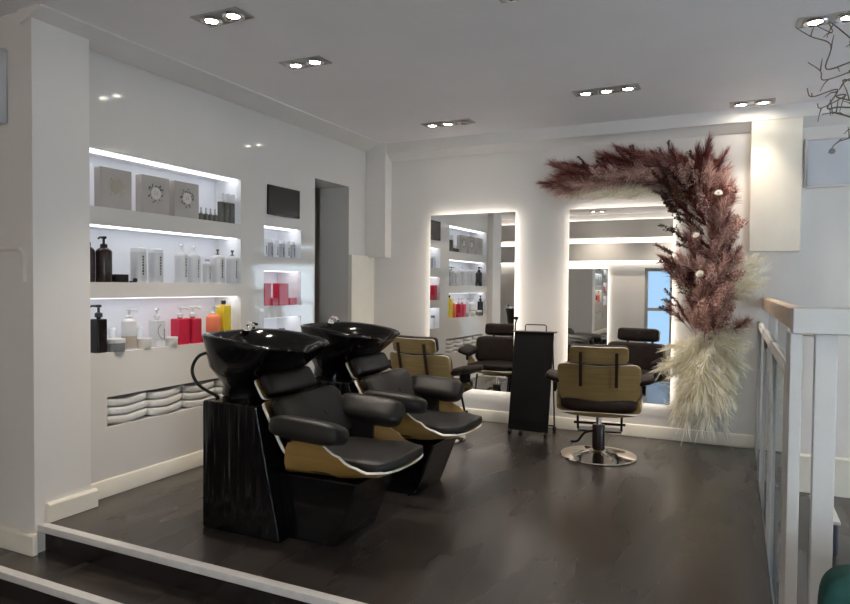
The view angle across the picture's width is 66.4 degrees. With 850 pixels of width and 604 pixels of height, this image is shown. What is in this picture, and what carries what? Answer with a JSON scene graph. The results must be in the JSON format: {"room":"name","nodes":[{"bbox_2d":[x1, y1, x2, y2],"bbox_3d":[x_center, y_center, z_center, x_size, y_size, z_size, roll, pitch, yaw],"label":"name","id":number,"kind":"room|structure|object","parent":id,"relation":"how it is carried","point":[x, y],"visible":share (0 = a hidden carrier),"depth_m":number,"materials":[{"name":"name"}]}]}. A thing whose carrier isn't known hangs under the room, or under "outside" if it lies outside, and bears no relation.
{"room":"salon","nodes":[
{"label":"salon","id":0,"kind":"room"},
{"bbox_2d":[0,13,21,529],"bbox_3d":[-3.059,-0.041,3.970,2.060,3.020,0.130,1,2,25],"label":"wall","id":1,"kind":"structure","parent":0,"point":[10,291],"depth_m":3.50,"materials":[{"name":"white paint"}]},
{"bbox_2d":[0,47,6,124],"bbox_3d":[-2.399,-1.153,3.515,0.340,0.400,0.078,1,2,25],"label":"wall panel","id":2,"kind":"object","parent":1,"relation":"attached to","point":[3,52],"depth_m":3.46,"materials":[{"name":"white paint"}]},
{"bbox_2d":[0,247,26,281],"bbox_3d":[-2.838,-0.217,3.785,1.612,0.187,0.024,1,2,25],"label":"trim","id":3,"kind":"structure","parent":1,"relation":"attached to","point":[19,249],"depth_m":3.44,"materials":[{"name":"white paint"}]},
{"bbox_2d":[0,524,37,556],"bbox_3d":[-2.550,1.275,3.667,1.090,0.115,0.030,1,2,25],"label":"baseboard","id":4,"kind":"structure","parent":1,"relation":"attached to","point":[11,538],"depth_m":3.47,"materials":[{"name":"wood"}]},
{"bbox_2d":[18,17,90,552],"bbox_3d":[-2.038,-0.022,3.596,0.105,3.020,0.335,1,2,25],"label":"pillar","id":5,"kind":"structure","parent":0,"point":[54,154],"depth_m":3.52,"materials":[{"name":"white paint"}]},
{"bbox_2d":[46,488,97,522],"bbox_3d":[-1.969,1.135,3.637,0.030,0.107,0.298,1,2,25],"label":"baseboard","id":6,"kind":"structure","parent":5,"relation":"attached to","point":[58,509],"depth_m":3.61,"materials":[{"name":"wood"}]},
{"bbox_2d":[0,547,231,603],"bbox_3d":[-1.000,1.441,2.888,4.565,0.150,0.232,1,2,25],"label":"step","id":7,"kind":"structure","parent":0,"point":[114,585],"depth_m":3.15,"materials":[{"name":"brown wood"}]},
{"bbox_2d":[0,579,76,603],"bbox_3d":[-1.053,1.460,2.784,4.560,0.116,0.010,1,2,25],"label":"trim","id":8,"kind":"structure","parent":7,"relation":"attached to","point":[16,592],"depth_m":3.22,"materials":[{"name":"wood"}]},
{"bbox_2d":[0,565,122,603],"bbox_3d":[-1.059,1.385,2.762,4.565,0.037,0.047,1,2,25],"label":"stair nosing","id":9,"kind":"object","parent":7,"relation":"attached to","point":[77,596],"depth_m":3.09,"materials":[{"name":"metal"}]},
{"bbox_2d":[89,50,365,483],"bbox_3d":[-1.473,-0.210,5.243,0.340,2.721,3.540,1,2,25],"label":"wall","id":10,"kind":"structure","parent":0,"point":[135,112],"depth_m":4.64,"materials":[{"name":"paint"}]},
{"bbox_2d":[90,242,94,281],"bbox_3d":[-2.022,-0.239,3.894,0.080,0.239,0.080,1,2,25],"label":"pump bottle","id":11,"kind":"object","parent":10,"relation":"in","point":[92,251],"visible":0.26,"depth_m":3.88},
{"bbox_2d":[90,304,106,352],"bbox_3d":[-1.976,0.161,3.914,0.068,0.293,0.093,1,2,25],"label":"pump bottle","id":12,"kind":"object","parent":10,"relation":"in","point":[98,326],"visible":0.98,"depth_m":3.90,"materials":[{"name":"black plastic"}]},
{"bbox_2d":[95,236,111,281],"bbox_3d":[-1.957,-0.261,3.960,0.094,0.281,0.094,-1,2,-44],"label":"pump bottle","id":13,"kind":"object","parent":10,"relation":"in","point":[103,255],"visible":0.97,"depth_m":3.92,"materials":[{"name":"plastic"}]},
{"bbox_2d":[108,327,116,337],"bbox_3d":[-1.980,0.230,4.120,0.048,0.143,0.048,1,2,25],"label":"tube","id":14,"kind":"object","parent":10,"relation":"in","point":[112,332],"visible":0.62,"depth_m":4.10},
{"bbox_2d":[94,166,131,210],"bbox_3d":[-1.919,-0.694,4.004,0.062,0.245,0.222,1,2,25],"label":"gift box","id":15,"kind":"object","parent":10,"relation":"in","point":[112,187],"visible":0.97,"depth_m":3.97,"materials":[{"name":"grey cardboard"}]},
{"bbox_2d":[107,338,125,351],"bbox_3d":[-1.915,0.266,4.023,0.113,0.078,0.113,1,2,25],"label":"jar","id":16,"kind":"object","parent":10,"relation":"in","point":[113,344],"visible":0.83,"depth_m":3.98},
{"bbox_2d":[112,274,128,281],"bbox_3d":[-1.912,-0.148,4.059,0.060,0.050,0.098,1,2,25],"label":"box","id":17,"kind":"object","parent":10,"relation":"in","point":[115,277],"visible":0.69,"depth_m":4.04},
{"bbox_2d":[107,408,146,423],"bbox_3d":[-1.964,0.723,4.130,0.233,0.070,0.304,1,2,25],"label":"folded towel","id":18,"kind":"object","parent":10,"relation":"in","point":[118,418],"visible":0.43,"depth_m":4.08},
{"bbox_2d":[107,400,146,414],"bbox_3d":[-1.963,0.670,4.132,0.233,0.070,0.299,1,2,25],"label":"folded towel","id":19,"kind":"object","parent":18,"relation":"on","point":[111,410],"visible":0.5,"depth_m":4.08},
{"bbox_2d":[107,392,145,405],"bbox_3d":[-1.964,0.618,4.128,0.233,0.070,0.302,1,2,25],"label":"folded towel","id":20,"kind":"object","parent":19,"relation":"on","point":[125,399],"visible":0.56,"depth_m":4.10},
{"bbox_2d":[121,308,137,349],"bbox_3d":[-1.888,0.171,4.147,0.089,0.263,0.090,-1,2,-43],"label":"pump bottle","id":21,"kind":"object","parent":10,"relation":"in","point":[128,325],"visible":0.92,"depth_m":4.12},
{"bbox_2d":[130,247,146,282],"bbox_3d":[-1.847,-0.239,4.190,0.097,0.226,0.096,1,2,25],"label":"shampoo bottle","id":22,"kind":"object","parent":10,"relation":"in","point":[138,255],"visible":0.91,"depth_m":4.15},
{"bbox_2d":[137,326,143,337],"bbox_3d":[-1.894,0.229,4.323,0.044,0.138,0.044,1,2,25],"label":"tube","id":23,"kind":"object","parent":10,"relation":"in","point":[140,330],"visible":0.66,"depth_m":4.30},
{"bbox_2d":[137,337,151,348],"bbox_3d":[-1.823,0.267,4.218,0.095,0.068,0.095,1,2,25],"label":"jar","id":24,"kind":"object","parent":10,"relation":"in","point":[142,342],"visible":0.96,"depth_m":4.18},
{"bbox_2d":[91,450,202,499],"bbox_3d":[-1.496,1.107,4.839,0.018,0.107,2.300,1,2,25],"label":"baseboard","id":25,"kind":"structure","parent":10,"relation":"attached to","point":[130,480],"depth_m":4.20,"materials":[{"name":"wood"}]},
{"bbox_2d":[136,174,168,214],"bbox_3d":[-1.790,-0.700,4.275,0.062,0.245,0.222,1,2,25],"label":"gift box","id":26,"kind":"object","parent":10,"relation":"in","point":[152,192],"visible":0.98,"depth_m":4.24,"materials":[{"name":"cardboard"}]},
{"bbox_2d":[148,248,162,282],"bbox_3d":[-1.787,-0.242,4.315,0.097,0.226,0.096,1,2,25],"label":"shampoo bottle","id":27,"kind":"object","parent":10,"relation":"in","point":[155,255],"visible":1,"depth_m":4.27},
{"bbox_2d":[149,308,164,346],"bbox_3d":[-1.787,0.168,4.330,0.079,0.260,0.085,1,2,25],"label":"pump bottle","id":28,"kind":"object","parent":10,"relation":"in","point":[156,327],"visible":0.99,"depth_m":4.31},
{"bbox_2d":[89,148,234,180],"bbox_3d":[-1.755,-0.919,4.411,0.100,0.004,1.271,1,2,25],"label":"led strip","id":29,"kind":"object","parent":10,"relation":"attached to","point":[91,150],"visible":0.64,"depth_m":4.33,"materials":[{"name":"white"}]},
{"bbox_2d":[144,400,181,414],"bbox_3d":[-1.827,0.715,4.412,0.233,0.067,0.301,1,2,25],"label":"folded towel","id":30,"kind":"object","parent":10,"relation":"in","point":[168,408],"visible":0.48,"depth_m":4.33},
{"bbox_2d":[143,393,181,406],"bbox_3d":[-1.827,0.663,4.408,0.233,0.067,0.304,1,2,25],"label":"folded towel","id":31,"kind":"object","parent":30,"relation":"on","point":[176,397],"visible":0.48,"depth_m":4.33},
{"bbox_2d":[141,385,180,398],"bbox_3d":[-1.831,0.610,4.410,0.233,0.067,0.299,1,2,25],"label":"folded towel","id":32,"kind":"object","parent":31,"relation":"on","point":[164,392],"visible":0.47,"depth_m":4.35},
{"bbox_2d":[90,224,236,238],"bbox_3d":[-1.759,-0.472,4.423,0.100,0.004,1.271,1,2,25],"label":"led strip","id":33,"kind":"object","parent":10,"relation":"attached to","point":[92,225],"visible":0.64,"depth_m":4.32,"materials":[{"name":"white"}]},
{"bbox_2d":[94,296,236,298],"bbox_3d":[-1.763,-0.033,4.434,0.100,0.004,1.271,1,2,25],"label":"led strip","id":34,"kind":"object","parent":10,"relation":"attached to","point":[213,296],"visible":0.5,"depth_m":4.36,"materials":[{"name":"white"}]},
{"bbox_2d":[165,336,177,345],"bbox_3d":[-1.730,0.267,4.412,0.103,0.060,0.103,1,2,25],"label":"jar","id":35,"kind":"object","parent":10,"relation":"in","point":[169,340],"visible":0.89,"depth_m":4.37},
{"bbox_2d":[171,307,189,344],"bbox_3d":[-1.700,0.163,4.514,0.092,0.263,0.090,1,2,25],"label":"pump bottle","id":36,"kind":"object","parent":10,"relation":"in","point":[179,326],"visible":0.97,"depth_m":4.49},
{"bbox_2d":[175,244,188,282],"bbox_3d":[-1.691,-0.268,4.516,0.093,0.269,0.092,1,2,25],"label":"shampoo bottle","id":37,"kind":"object","parent":10,"relation":"in","point":[181,258],"visible":1,"depth_m":4.48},
{"bbox_2d":[169,180,198,218],"bbox_3d":[-1.675,-0.706,4.517,0.062,0.245,0.222,1,2,25],"label":"gift box","id":38,"kind":"object","parent":10,"relation":"in","point":[183,196],"visible":0.95,"depth_m":4.48,"materials":[{"name":"cardboard"}]},
{"bbox_2d":[185,306,201,343],"bbox_3d":[-1.651,0.160,4.617,0.092,0.263,0.090,1,2,25],"label":"pump bottle","id":39,"kind":"object","parent":10,"relation":"in","point":[195,324],"visible":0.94,"depth_m":4.59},
{"bbox_2d":[189,246,200,282],"bbox_3d":[-1.641,-0.267,4.621,0.089,0.264,0.088,1,2,25],"label":"shampoo bottle","id":40,"kind":"object","parent":10,"relation":"in","point":[194,258],"visible":0.93,"depth_m":4.59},
{"bbox_2d":[180,395,214,406],"bbox_3d":[-1.696,0.710,4.692,0.232,0.066,0.303,1,2,25],"label":"folded towel","id":41,"kind":"object","parent":10,"relation":"in","point":[196,402],"visible":0.34,"depth_m":4.59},
{"bbox_2d":[179,387,214,399],"bbox_3d":[-1.696,0.658,4.690,0.232,0.066,0.303,1,2,25],"label":"folded towel","id":42,"kind":"object","parent":41,"relation":"on","point":[200,394],"visible":0.52,"depth_m":4.60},
{"bbox_2d":[180,380,213,392],"bbox_3d":[-1.699,0.605,4.692,0.232,0.066,0.302,1,2,25],"label":"folded towel","id":43,"kind":"object","parent":42,"relation":"on","point":[188,387],"visible":0.58,"depth_m":4.62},
{"bbox_2d":[17,4,381,151],"bbox_3d":[-1.283,-1.526,4.968,0.190,0.072,3.560,1,2,25],"label":"crown molding","id":44,"kind":"structure","parent":10,"relation":"attached to","point":[104,42],"depth_m":4.30,"materials":[{"name":"white paint"}]},
{"bbox_2d":[199,207,203,219],"bbox_3d":[-1.604,-0.634,4.659,0.033,0.095,0.033,1,2,25],"label":"dropper bottle","id":45,"kind":"object","parent":10,"relation":"in","point":[201,215],"visible":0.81,"depth_m":4.65,"materials":[{"name":"grey glass"}]},
{"bbox_2d":[204,208,207,219],"bbox_3d":[-1.584,-0.635,4.701,0.033,0.095,0.033,1,2,25],"label":"dropper bottle","id":46,"kind":"object","parent":10,"relation":"in","point":[205,214],"visible":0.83,"depth_m":4.69,"materials":[{"name":"grey glass"}]},
{"bbox_2d":[202,259,211,282],"bbox_3d":[-1.582,-0.224,4.723,0.069,0.172,0.068,1,2,25],"label":"shampoo bottle","id":47,"kind":"object","parent":10,"relation":"in","point":[206,266],"visible":0.94,"depth_m":4.70,"materials":[{"name":"white plastic"}]},
{"bbox_2d":[208,208,212,220],"bbox_3d":[-1.565,-0.635,4.742,0.033,0.095,0.033,1,2,25],"label":"dropper bottle","id":48,"kind":"object","parent":10,"relation":"in","point":[210,216],"visible":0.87,"depth_m":4.73,"materials":[{"name":"grey glass"}]},
{"bbox_2d":[206,306,220,331],"bbox_3d":[-1.564,0.159,4.801,0.104,0.258,0.104,1,2,25],"label":"pump bottle","id":49,"kind":"object","parent":10,"relation":"in","point":[213,320],"visible":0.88,"depth_m":4.76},
{"bbox_2d":[213,209,216,220],"bbox_3d":[-1.545,-0.636,4.783,0.033,0.095,0.033,1,2,25],"label":"dropper bottle","id":50,"kind":"object","parent":10,"relation":"in","point":[214,215],"visible":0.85,"depth_m":4.77,"materials":[{"name":"grey glass"}]},
{"bbox_2d":[210,249,224,282],"bbox_3d":[-1.541,-0.267,4.830,0.105,0.253,0.104,1,2,25],"label":"shampoo bottle","id":51,"kind":"object","parent":10,"relation":"in","point":[218,261],"visible":0.95,"depth_m":4.79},
{"bbox_2d":[217,193,223,221],"bbox_3d":[-1.519,-0.700,4.835,0.049,0.220,0.048,1,2,25],"label":"bottle","id":52,"kind":"object","parent":10,"relation":"in","point":[220,197],"visible":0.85,"depth_m":4.82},
{"bbox_2d":[216,300,230,330],"bbox_3d":[-1.518,0.137,4.897,0.080,0.298,0.080,1,2,25],"label":"bottle","id":53,"kind":"object","parent":10,"relation":"in","point":[224,312],"visible":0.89,"depth_m":4.87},
{"bbox_2d":[224,194,228,222],"bbox_3d":[-1.494,-0.701,4.885,0.049,0.220,0.048,1,2,25],"label":"bottle","id":54,"kind":"object","parent":10,"relation":"in","point":[226,196],"visible":0.83,"depth_m":4.87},
{"bbox_2d":[229,195,234,223],"bbox_3d":[-1.470,-0.702,4.938,0.049,0.220,0.048,1,2,25],"label":"bottle","id":55,"kind":"object","parent":10,"relation":"in","point":[231,197],"visible":0.84,"depth_m":4.92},
{"bbox_2d":[226,250,238,282],"bbox_3d":[-1.463,-0.268,4.935,0.095,0.251,0.094,1,2,25],"label":"shampoo bottle","id":56,"kind":"object","parent":10,"relation":"in","point":[232,262],"visible":0.96,"depth_m":4.90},
{"bbox_2d":[264,239,267,255],"bbox_3d":[-1.309,-0.443,5.309,0.053,0.144,0.052,1,2,25],"label":"tube","id":57,"kind":"object","parent":10,"relation":"in","point":[265,240],"visible":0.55,"depth_m":5.29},
{"bbox_2d":[264,283,270,305],"bbox_3d":[-1.313,-0.061,5.319,0.070,0.185,0.085,1,2,25],"label":"pack","id":58,"kind":"object","parent":10,"relation":"in","point":[267,286],"visible":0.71,"depth_m":5.30},
{"bbox_2d":[268,239,272,256],"bbox_3d":[-1.279,-0.444,5.372,0.053,0.144,0.052,1,2,25],"label":"tube","id":59,"kind":"object","parent":10,"relation":"in","point":[270,241],"visible":0.85,"depth_m":5.35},
{"bbox_2d":[271,298,278,305],"bbox_3d":[-1.270,-0.002,5.411,0.070,0.062,0.075,1,2,25],"label":"pack","id":60,"kind":"object","parent":10,"relation":"in","point":[274,301],"visible":0.71,"depth_m":5.38},
{"bbox_2d":[273,240,278,256],"bbox_3d":[-1.246,-0.445,5.440,0.053,0.144,0.052,1,2,25],"label":"tube","id":61,"kind":"object","parent":10,"relation":"in","point":[275,242],"visible":0.8,"depth_m":5.42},
{"bbox_2d":[273,283,288,304],"bbox_3d":[-1.222,-0.065,5.508,0.070,0.185,0.125,1,2,25],"label":"pack","id":62,"kind":"object","parent":10,"relation":"in","point":[280,290],"visible":0.88,"depth_m":5.46},
{"bbox_2d":[264,226,297,230],"bbox_3d":[-1.256,-0.620,5.471,0.100,0.004,0.471,1,2,25],"label":"led strip","id":63,"kind":"object","parent":10,"relation":"attached to","point":[269,227],"visible":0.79,"depth_m":5.47,"materials":[{"name":"white"}]},
{"bbox_2d":[279,241,284,257],"bbox_3d":[-1.214,-0.447,5.507,0.053,0.144,0.052,1,2,25],"label":"tube","id":64,"kind":"object","parent":10,"relation":"in","point":[281,243],"visible":0.88,"depth_m":5.49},
{"bbox_2d":[267,184,299,218],"bbox_3d":[-1.175,-0.832,5.419,0.024,0.240,0.412,1,2,25],"label":"wall screen","id":65,"kind":"object","parent":10,"relation":"attached to","point":[281,201],"visible":1,"depth_m":5.39,"materials":[{"name":"black plastic"}]},
{"bbox_2d":[285,241,289,257],"bbox_3d":[-1.182,-0.448,5.575,0.053,0.144,0.052,1,2,25],"label":"tube","id":66,"kind":"object","parent":10,"relation":"in","point":[287,243],"visible":0.88,"depth_m":5.55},
{"bbox_2d":[290,242,295,257],"bbox_3d":[-1.150,-0.450,5.643,0.053,0.144,0.052,1,2,25],"label":"tube","id":67,"kind":"object","parent":10,"relation":"in","point":[292,244],"visible":0.88,"depth_m":5.62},
{"bbox_2d":[289,298,296,304],"bbox_3d":[-1.167,-0.006,5.627,0.070,0.062,0.095,1,2,25],"label":"pack","id":68,"kind":"object","parent":10,"relation":"in","point":[292,301],"visible":0.71,"depth_m":5.61},
{"bbox_2d":[349,255,373,323],"bbox_3d":[-0.641,0.327,6.575,0.035,1.590,0.440,1,2,25],"label":"wall panel","id":69,"kind":"object","parent":10,"relation":"attached to","point":[361,268],"depth_m":6.52,"materials":[{"name":"paint"}]},
{"bbox_2d":[365,143,391,257],"bbox_3d":[-0.474,-1.025,6.638,0.229,1.146,0.130,1,2,25],"label":"wall","id":70,"kind":"structure","parent":0,"point":[378,163],"depth_m":6.58,"materials":[{"name":"white paint"}]},
{"bbox_2d":[51,421,772,603],"bbox_3d":[-0.285,1.326,4.672,4.815,0.300,3.608,1,2,25],"label":"platform","id":71,"kind":"object","parent":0,"point":[508,518],"visible":0.6,"depth_m":3.42,"materials":[{"name":"brown wood"}]},
{"bbox_2d":[45,533,309,603],"bbox_3d":[-0.470,1.316,2.757,3.490,0.116,0.010,1,2,25],"label":"trim","id":72,"kind":"structure","parent":71,"relation":"attached to","point":[233,593],"depth_m":3.12,"materials":[{"name":"wood"}]},
{"bbox_2d":[38,522,366,603],"bbox_3d":[-0.478,1.240,2.736,3.500,0.037,0.047,1,2,25],"label":"stair nosing","id":73,"kind":"object","parent":71,"relation":"attached to","point":[291,591],"depth_m":2.99,"materials":[{"name":"metal"}]},
{"bbox_2d":[190,322,422,546],"bbox_3d":[-0.633,0.664,3.503,1.257,1.078,0.753,1,2,25],"label":"chair","id":74,"kind":"object","parent":71,"relation":"on","point":[283,458],"visible":1,"depth_m":3.34,"materials":[{"name":"black leather"}]},
{"bbox_2d":[202,322,328,396],"bbox_3d":[-0.887,0.319,3.617,0.572,0.398,0.622,1,2,25],"label":"basin","id":75,"kind":"object","parent":74,"relation":"in","point":[248,362],"depth_m":3.49,"materials":[{"name":"black ceramic"}]},
{"bbox_2d":[271,385,350,442],"bbox_3d":[-0.627,0.629,3.500,0.243,0.298,0.550,1,2,25],"label":"cushion","id":76,"kind":"object","parent":74,"relation":"on","point":[324,403],"depth_m":3.56,"materials":[{"name":"black leather"}]},
{"bbox_2d":[310,436,422,474],"bbox_3d":[-0.333,0.802,3.363,0.577,0.128,0.490,1,2,25],"label":"seat cushion","id":77,"kind":"object","parent":74,"relation":"on","point":[374,455],"depth_m":3.22,"materials":[{"name":"black leather"}]},
{"bbox_2d":[300,316,481,494],"bbox_3d":[-0.255,0.646,4.297,1.257,1.078,0.753,1,2,25],"label":"chair","id":78,"kind":"object","parent":71,"relation":"on","point":[353,361],"visible":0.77,"depth_m":4.17,"materials":[{"name":"black leather"}]},
{"bbox_2d":[300,316,399,376],"bbox_3d":[-0.508,0.301,4.411,0.572,0.398,0.622,1,2,25],"label":"basin","id":79,"kind":"object","parent":78,"relation":"in","point":[354,349],"depth_m":4.28,"materials":[{"name":"black ceramic"}]},
{"bbox_2d":[360,368,418,396],"bbox_3d":[-0.248,0.612,4.294,0.243,0.298,0.550,1,2,25],"label":"cushion","id":80,"kind":"object","parent":78,"relation":"on","point":[399,380],"depth_m":4.36,"materials":[{"name":"black leather"}]},
{"bbox_2d":[401,410,481,436],"bbox_3d":[0.046,0.784,4.157,0.577,0.128,0.490,1,2,25],"label":"seat cushion","id":81,"kind":"object","parent":78,"relation":"on","point":[450,424],"depth_m":3.99,"materials":[{"name":"black leather"}]},
{"bbox_2d":[389,335,483,443],"bbox_3d":[0.080,0.714,5.562,0.799,0.883,0.762,1,2,32],"label":"chair","id":82,"kind":"object","parent":71,"relation":"on","point":[415,354],"visible":0.41,"depth_m":5.26,"materials":[{"name":"brown wood"}]},
{"bbox_2d":[400,352,453,378],"bbox_3d":[-0.040,0.567,5.368,0.550,0.302,0.188,1,2,32],"label":"chair back","id":83,"kind":"object","parent":82,"relation":"on","point":[440,365],"depth_m":5.24,"materials":[{"name":"brown wood"}]},
{"bbox_2d":[454,377,472,392],"bbox_3d":[0.078,0.729,5.559,0.566,0.127,0.562,1,2,32],"label":"seat cushion","id":84,"kind":"object","parent":82,"relation":"on","point":[467,386],"depth_m":5.48,"materials":[{"name":"leather"}]},
{"bbox_2d":[508,324,556,437],"bbox_3d":[0.943,0.678,5.744,0.385,0.959,0.328,1,2,25],"label":"trolley","id":85,"kind":"object","parent":71,"relation":"on","point":[533,352],"visible":0.98,"depth_m":5.68,"materials":[{"name":"black plastic"}]},
{"bbox_2d":[514,316,517,329],"bbox_3d":[0.821,0.193,5.863,0.044,0.128,0.028,1,2,25],"label":"tool","id":86,"kind":"object","parent":85,"relation":"on","point":[515,317],"visible":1,"depth_m":5.86,"materials":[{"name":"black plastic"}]},
{"bbox_2d":[512,330,556,333],"bbox_3d":[0.975,0.266,5.791,0.385,0.012,0.120,1,2,25],"label":"tray","id":87,"kind":"object","parent":85,"relation":"on","point":[516,331],"depth_m":5.76,"materials":[{"name":"black plastic"}]},
{"bbox_2d":[545,343,654,465],"bbox_3d":[1.338,0.740,4.995,0.799,0.883,0.762,1,2,16],"label":"chair","id":88,"kind":"object","parent":71,"relation":"on","point":[598,381],"visible":1,"depth_m":4.72,"materials":[{"name":"brown wood"}]},
{"bbox_2d":[561,397,637,413],"bbox_3d":[1.337,0.755,4.992,0.566,0.127,0.562,1,2,16],"label":"seat cushion","id":89,"kind":"object","parent":88,"relation":"on","point":[570,405],"depth_m":4.72,"materials":[{"name":"brown leather"}]},
{"bbox_2d":[566,361,632,365],"bbox_3d":[1.275,0.594,4.775,0.550,0.302,0.188,1,2,16],"label":"cushion","id":90,"kind":"object","parent":88,"relation":"on","point":[568,363],"depth_m":4.69,"materials":[{"name":"brown leather"}]},
{"bbox_2d":[0,0,849,142],"bbox_3d":[0.503,-1.522,2.148,10.200,0.100,7.570,1,2,25],"label":"ceiling","id":91,"kind":"structure","parent":0,"point":[397,67],"depth_m":3.97,"materials":[{"name":"paint"}]},
{"bbox_2d":[190,7,253,27],"bbox_3d":[-1.081,-1.513,3.467,0.314,0.019,0.150,1,2,25],"label":"recessed light","id":92,"kind":"object","parent":91,"relation":"in","point":[233,14],"visible":1,"depth_m":3.45,"materials":[{"name":"silver metal"}]},
{"bbox_2d":[279,55,331,69],"bbox_3d":[-0.768,-1.529,4.170,0.314,0.019,0.150,1,2,25],"label":"recessed light","id":93,"kind":"object","parent":91,"relation":"in","point":[313,61],"visible":1,"depth_m":4.15,"materials":[{"name":"silver metal"}]},
{"bbox_2d":[421,118,474,127],"bbox_3d":[0.200,-1.560,5.694,0.464,0.019,0.150,1,2,25],"label":"recessed light","id":94,"kind":"object","parent":91,"relation":"in","point":[460,121],"visible":1,"depth_m":5.67,"materials":[{"name":"silver metal"}]},
{"bbox_2d":[499,0,518,2],"bbox_3d":[0.492,-1.491,3.126,0.314,0.019,0.150,1,2,25],"label":"recessed light","id":95,"kind":"object","parent":91,"relation":"in","point":[501,1],"visible":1,"depth_m":3.21,"materials":[{"name":"silver metal"}]},
{"bbox_2d":[572,83,640,96],"bbox_3d":[1.311,-1.525,4.699,0.464,0.019,0.150,1,2,25],"label":"recessed light","id":96,"kind":"object","parent":91,"relation":"in","point":[629,87],"visible":1,"depth_m":4.68,"materials":[{"name":"silver metal"}]},
{"bbox_2d":[730,98,775,107],"bbox_3d":[2.509,-1.522,4.983,0.314,0.019,0.150,1,2,25],"label":"recessed light","id":97,"kind":"object","parent":91,"relation":"in","point":[759,102],"visible":1,"depth_m":4.96,"materials":[{"name":"silver metal"}]},
{"bbox_2d":[797,10,849,28],"bbox_3d":[2.137,-1.484,3.414,0.314,0.019,0.150,1,2,25],"label":"recessed light","id":98,"kind":"object","parent":91,"relation":"in","point":[819,20],"visible":0.88,"depth_m":3.42,"materials":[{"name":"silver metal"}]},
{"bbox_2d":[0,492,849,603],"bbox_3d":[0.475,1.606,2.230,10.200,0.120,7.570,1,2,25],"label":"floor","id":99,"kind":"structure","parent":0,"point":[841,504],"depth_m":4.11,"materials":[{"name":"wood"}]},
{"bbox_2d":[755,298,813,603],"bbox_3d":[2.006,0.760,3.736,0.097,1.520,3.300,1,2,25],"label":"balustrade","id":100,"kind":"object","parent":99,"relation":"on","point":[771,354],"visible":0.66,"depth_m":3.20,"materials":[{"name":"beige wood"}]},
{"bbox_2d":[780,307,849,603],"bbox_3d":[2.014,0.802,1.788,1.800,1.538,0.190,1,2,25],"label":"railing","id":101,"kind":"object","parent":99,"relation":"on","point":[826,324],"visible":1,"depth_m":2.08,"materials":[{"name":"white paint"}]},
{"bbox_2d":[796,11,849,152],"bbox_3d":[1.808,0.251,2.121,1.120,2.618,0.260,1,2,17],"label":"branches","id":102,"kind":"object","parent":99,"relation":"on","point":[829,32],"visible":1,"depth_m":2.22,"materials":[{"name":"grey plant"}]},
{"bbox_2d":[809,495,840,556],"bbox_3d":[2.511,1.404,4.097,0.120,0.222,0.520,1,2,25],"label":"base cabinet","id":103,"kind":"object","parent":99,"relation":"on","point":[836,521],"visible":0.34,"depth_m":3.86,"materials":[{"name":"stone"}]},
{"bbox_2d":[817,564,849,603],"bbox_3d":[1.180,1.135,1.457,0.490,0.876,0.510,1,2,25],"label":"velvet chair","id":104,"kind":"object","parent":99,"relation":"on","point":[834,586],"visible":1,"depth_m":1.69,"materials":[{"name":"fabric"}]},
{"bbox_2d":[314,124,849,458],"bbox_3d":[2.504,-0.029,5.365,9.300,3.020,0.100,1,2,25],"label":"wall","id":105,"kind":"structure","parent":0,"point":[817,275],"depth_m":5.91,"materials":[{"name":"white paint"}]},
{"bbox_2d":[430,212,515,391],"bbox_3d":[0.451,-0.005,6.257,0.872,1.680,0.051,1,2,26],"label":"wall mirror","id":106,"kind":"object","parent":105,"relation":"attached to","point":[472,256],"visible":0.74,"depth_m":6.21,"materials":[{"name":"silver glass"}]},
{"bbox_2d":[460,407,754,448],"bbox_3d":[1.063,1.099,6.013,3.545,0.107,0.018,1,2,25],"label":"baseboard","id":107,"kind":"structure","parent":105,"relation":"attached to","point":[637,430],"depth_m":5.58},
{"bbox_2d":[387,98,849,161],"bbox_3d":[3.107,-1.438,4.930,7.690,0.170,0.110,1,2,25],"label":"crown molding","id":108,"kind":"structure","parent":105,"relation":"attached to","point":[734,120],"depth_m":5.58,"materials":[{"name":"white paint"}]},
{"bbox_2d":[567,206,673,404],"bbox_3d":[1.690,0.021,5.668,0.872,1.680,0.051,1,2,26],"label":"wall mirror","id":109,"kind":"object","parent":105,"relation":"attached to","point":[616,286],"visible":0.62,"depth_m":5.62,"materials":[{"name":"silver glass"}]},
{"bbox_2d":[535,130,772,445],"bbox_3d":[1.810,-0.131,5.422,1.926,2.512,0.547,1,2,32],"label":"flower garland","id":110,"kind":"object","parent":105,"relation":"attached to","point":[706,371],"visible":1,"depth_m":5.15,"materials":[{"name":"brown plant"}]},
{"bbox_2d":[799,453,849,497],"bbox_3d":[4.649,1.378,4.303,4.260,0.300,0.025,1,2,25],"label":"baseboard","id":111,"kind":"structure","parent":105,"relation":"attached to","point":[842,465],"depth_m":5.00,"materials":[{"name":"wood"}]},
{"bbox_2d":[804,135,849,188],"bbox_3d":[3.291,-1.065,4.881,0.762,0.380,0.055,1,2,25],"label":"wall panel","id":112,"kind":"object","parent":105,"relation":"attached to","point":[822,169],"visible":0.99,"depth_m":4.96,"materials":[{"name":"white paint"}]},
{"bbox_2d":[749,117,802,251],"bbox_3d":[2.757,-0.964,5.113,0.354,1.132,0.100,1,2,25],"label":"wall","id":113,"kind":"structure","parent":0,"point":[776,144],"depth_m":5.07,"materials":[{"name":"paint"}]},
{"bbox_3d":[-1.561,0.704,4.971,0.233,0.066,0.300,1,2,25],"label":"folded towel","id":114,"kind":"object","parent":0,"visible":0},
{"bbox_2d":[213,386,222,393],"bbox_3d":[-1.565,0.651,4.970,0.233,0.066,0.301,1,2,25],"label":"folded towel","id":115,"kind":"object","parent":114,"relation":"on","point":[218,389],"visible":0.23,"depth_m":4.82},
{"bbox_2d":[209,378,222,386],"bbox_3d":[-1.562,0.599,4.966,0.233,0.066,0.303,1,2,25],"label":"folded towel","id":116,"kind":"object","parent":115,"relation":"on","point":[217,382],"visible":0.23,"depth_m":4.82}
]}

